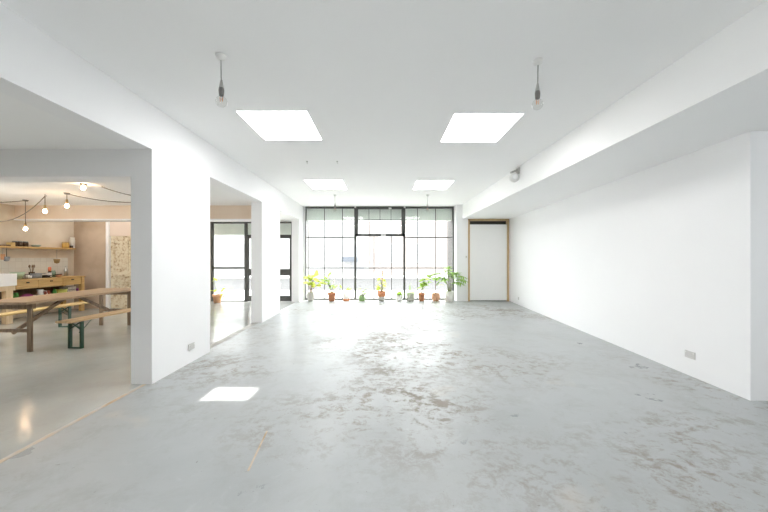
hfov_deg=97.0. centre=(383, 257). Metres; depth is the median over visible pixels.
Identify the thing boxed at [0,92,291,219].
ceiling
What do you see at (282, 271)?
door
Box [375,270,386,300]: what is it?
potted plant
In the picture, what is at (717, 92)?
ceiling beam
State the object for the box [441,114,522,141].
skylight
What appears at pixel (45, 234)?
wall
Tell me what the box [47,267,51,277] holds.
bottle
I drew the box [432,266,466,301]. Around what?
potted palm
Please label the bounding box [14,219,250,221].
trim
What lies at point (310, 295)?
potted plant
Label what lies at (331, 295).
potted plant
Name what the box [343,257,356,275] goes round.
street sign
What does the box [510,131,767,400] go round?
wall
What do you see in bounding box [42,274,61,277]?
frying pan
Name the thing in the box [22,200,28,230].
pendant light
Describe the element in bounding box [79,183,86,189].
pendant light
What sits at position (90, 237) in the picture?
wall
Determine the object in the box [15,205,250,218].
beam
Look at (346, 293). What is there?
potted plant
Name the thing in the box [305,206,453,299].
window
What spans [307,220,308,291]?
wall
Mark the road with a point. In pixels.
(227, 283)
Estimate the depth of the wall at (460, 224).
11.25 m
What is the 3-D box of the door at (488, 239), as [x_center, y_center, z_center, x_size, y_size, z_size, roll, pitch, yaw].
[3.455,0.087,11.360,1.350,2.725,0.280,0,0,0]
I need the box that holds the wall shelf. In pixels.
[0,246,75,249]
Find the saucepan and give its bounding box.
[30,273,45,277]
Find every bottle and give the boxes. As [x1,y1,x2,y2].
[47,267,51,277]
[64,266,67,275]
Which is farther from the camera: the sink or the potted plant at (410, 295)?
the potted plant at (410, 295)
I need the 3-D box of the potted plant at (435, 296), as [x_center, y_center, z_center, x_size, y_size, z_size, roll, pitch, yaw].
[1.798,0.982,11.333,0.766,0.937,0.318,0,0,9]
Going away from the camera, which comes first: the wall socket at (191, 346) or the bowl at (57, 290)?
the wall socket at (191, 346)
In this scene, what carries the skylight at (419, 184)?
attached to the ceiling at (381, 83)
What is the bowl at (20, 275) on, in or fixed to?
on the kitchen cabinet
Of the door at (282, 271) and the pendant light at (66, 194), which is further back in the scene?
the door at (282, 271)
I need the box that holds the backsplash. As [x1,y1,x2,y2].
[0,258,67,274]
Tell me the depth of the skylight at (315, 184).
8.18 m
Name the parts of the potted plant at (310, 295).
pot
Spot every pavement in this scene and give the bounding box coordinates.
[214,276,446,277]
[214,290,446,298]
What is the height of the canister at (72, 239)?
0.300 m
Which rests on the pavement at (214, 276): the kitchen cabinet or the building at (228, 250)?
the building at (228, 250)
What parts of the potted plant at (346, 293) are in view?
pot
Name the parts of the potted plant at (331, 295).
pot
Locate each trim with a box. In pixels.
[0,384,145,462]
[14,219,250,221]
[106,222,110,308]
[210,323,256,348]
[247,431,267,470]
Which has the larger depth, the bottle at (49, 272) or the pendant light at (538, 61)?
the bottle at (49, 272)
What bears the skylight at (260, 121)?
attached to the ceiling at (381, 83)
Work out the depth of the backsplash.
8.52 m
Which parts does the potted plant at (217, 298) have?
pot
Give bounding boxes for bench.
[0,302,87,326]
[55,308,130,348]
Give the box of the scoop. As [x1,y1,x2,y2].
[4,249,9,260]
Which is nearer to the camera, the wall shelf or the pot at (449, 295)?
the wall shelf
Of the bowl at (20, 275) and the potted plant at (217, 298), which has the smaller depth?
the bowl at (20, 275)
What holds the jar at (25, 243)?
on the wall shelf
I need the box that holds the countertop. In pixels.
[17,276,85,280]
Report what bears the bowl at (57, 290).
on the kitchen cabinet
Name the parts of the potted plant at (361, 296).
pot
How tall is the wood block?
0.090 m
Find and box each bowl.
[9,272,25,278]
[55,289,66,292]
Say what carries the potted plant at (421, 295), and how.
on the floor
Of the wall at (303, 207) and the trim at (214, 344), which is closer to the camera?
the trim at (214, 344)
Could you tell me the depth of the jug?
8.19 m
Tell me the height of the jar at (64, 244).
0.160 m
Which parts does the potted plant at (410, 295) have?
pot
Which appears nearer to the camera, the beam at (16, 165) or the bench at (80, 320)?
the beam at (16, 165)
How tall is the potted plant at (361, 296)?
0.454 m
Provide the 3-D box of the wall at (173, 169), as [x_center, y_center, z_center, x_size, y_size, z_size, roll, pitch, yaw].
[-2.783,-0.150,4.340,0.240,3.200,14.685,0,0,-1]
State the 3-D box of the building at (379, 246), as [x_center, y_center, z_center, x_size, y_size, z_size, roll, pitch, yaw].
[6.400,-1.050,29.760,15.200,5.000,5.080,0,0,0]
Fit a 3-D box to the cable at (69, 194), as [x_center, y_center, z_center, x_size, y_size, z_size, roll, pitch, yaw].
[-5.150,-1.163,6.770,1.958,0.144,0.016,0,0,-14]
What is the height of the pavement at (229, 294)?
0.120 m
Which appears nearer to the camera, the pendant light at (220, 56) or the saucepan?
the pendant light at (220, 56)
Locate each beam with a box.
[0,149,130,181]
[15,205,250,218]
[463,0,767,218]
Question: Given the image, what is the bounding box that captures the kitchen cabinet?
[0,276,85,323]
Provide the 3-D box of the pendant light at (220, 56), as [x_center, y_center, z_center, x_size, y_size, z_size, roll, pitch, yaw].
[-1.407,-1.526,2.940,0.096,0.449,0.094,0,0,0]
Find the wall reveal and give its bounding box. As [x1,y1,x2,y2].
[447,220,451,290]
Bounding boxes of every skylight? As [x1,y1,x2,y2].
[237,111,321,139]
[305,180,346,188]
[414,181,452,188]
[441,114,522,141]
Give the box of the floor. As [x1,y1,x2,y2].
[0,299,767,511]
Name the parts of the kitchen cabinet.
leg, rail, drawer, panel, drawer, drawer, leg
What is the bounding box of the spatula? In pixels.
[0,249,4,259]
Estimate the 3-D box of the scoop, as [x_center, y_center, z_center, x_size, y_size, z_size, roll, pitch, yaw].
[-8.560,-0.067,7.712,0.110,0.314,0.110,0,0,0]
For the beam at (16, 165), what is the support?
attached to the ceiling at (23, 125)
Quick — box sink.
[0,273,16,286]
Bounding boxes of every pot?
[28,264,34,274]
[445,291,453,301]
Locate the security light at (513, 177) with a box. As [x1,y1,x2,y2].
[509,167,519,181]
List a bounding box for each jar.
[23,241,28,246]
[62,242,68,247]
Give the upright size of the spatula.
0.274 m
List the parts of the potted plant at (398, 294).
pot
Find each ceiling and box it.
[0,0,765,206]
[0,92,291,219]
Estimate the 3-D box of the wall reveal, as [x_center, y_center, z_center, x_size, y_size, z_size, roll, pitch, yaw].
[2.386,-0.190,12.240,0.023,3.320,1.020,0,0,0]
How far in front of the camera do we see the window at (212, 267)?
11.20 m
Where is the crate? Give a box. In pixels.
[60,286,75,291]
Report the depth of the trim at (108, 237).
9.60 m
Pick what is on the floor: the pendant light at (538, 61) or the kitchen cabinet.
the kitchen cabinet
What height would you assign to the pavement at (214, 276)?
0.140 m
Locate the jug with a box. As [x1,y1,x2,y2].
[36,289,47,294]
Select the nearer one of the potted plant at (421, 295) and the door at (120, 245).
the door at (120, 245)
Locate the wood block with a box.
[6,242,14,245]
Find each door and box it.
[111,236,130,307]
[247,222,291,301]
[468,219,508,300]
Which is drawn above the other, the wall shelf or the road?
the wall shelf
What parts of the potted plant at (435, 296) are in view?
pot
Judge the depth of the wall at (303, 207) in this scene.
11.68 m
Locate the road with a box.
[214,278,446,289]
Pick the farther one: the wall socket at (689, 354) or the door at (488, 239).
the door at (488, 239)
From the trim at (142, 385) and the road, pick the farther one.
the road
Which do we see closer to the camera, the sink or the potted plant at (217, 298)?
the sink
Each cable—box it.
[0,196,44,221]
[69,194,130,202]
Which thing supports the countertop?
on the kitchen cabinet
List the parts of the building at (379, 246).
pane, pane, pane, pane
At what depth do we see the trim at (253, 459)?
2.53 m
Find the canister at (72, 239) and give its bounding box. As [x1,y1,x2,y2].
[69,237,74,247]
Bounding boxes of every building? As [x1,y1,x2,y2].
[214,221,368,275]
[369,221,446,275]
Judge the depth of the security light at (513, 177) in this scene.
6.52 m
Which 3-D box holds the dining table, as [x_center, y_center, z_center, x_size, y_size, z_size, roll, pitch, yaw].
[-5.745,1.060,6.265,0.810,0.780,2.370,0,0,0]
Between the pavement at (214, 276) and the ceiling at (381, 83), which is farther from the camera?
the pavement at (214, 276)
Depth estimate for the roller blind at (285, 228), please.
11.42 m
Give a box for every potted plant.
[210,278,225,302]
[303,270,326,300]
[321,272,336,300]
[340,285,351,300]
[356,287,368,300]
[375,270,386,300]
[395,291,403,300]
[404,285,416,300]
[418,275,431,300]
[430,274,446,300]
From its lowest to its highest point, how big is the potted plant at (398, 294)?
0.348 m
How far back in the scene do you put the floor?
3.01 m
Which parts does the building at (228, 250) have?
pane, pane, pane, door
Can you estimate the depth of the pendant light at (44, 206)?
6.62 m
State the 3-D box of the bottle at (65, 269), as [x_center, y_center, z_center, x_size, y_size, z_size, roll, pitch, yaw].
[-8.660,0.365,9.259,0.090,0.270,0.090,0,0,0]
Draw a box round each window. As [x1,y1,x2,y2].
[210,222,247,301]
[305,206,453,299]
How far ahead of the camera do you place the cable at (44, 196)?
6.79 m
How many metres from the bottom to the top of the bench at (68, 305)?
0.465 m
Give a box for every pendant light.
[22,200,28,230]
[43,195,46,212]
[64,193,69,207]
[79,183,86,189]
[215,52,226,107]
[532,57,543,106]
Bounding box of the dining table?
[0,288,130,351]
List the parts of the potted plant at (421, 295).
pot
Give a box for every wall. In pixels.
[0,3,302,383]
[0,203,73,320]
[74,222,130,308]
[303,207,304,299]
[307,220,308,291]
[454,205,509,300]
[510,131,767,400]
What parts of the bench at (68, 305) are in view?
seat, leg, leg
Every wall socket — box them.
[188,342,194,350]
[685,350,695,359]
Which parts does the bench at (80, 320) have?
leg, leg, seat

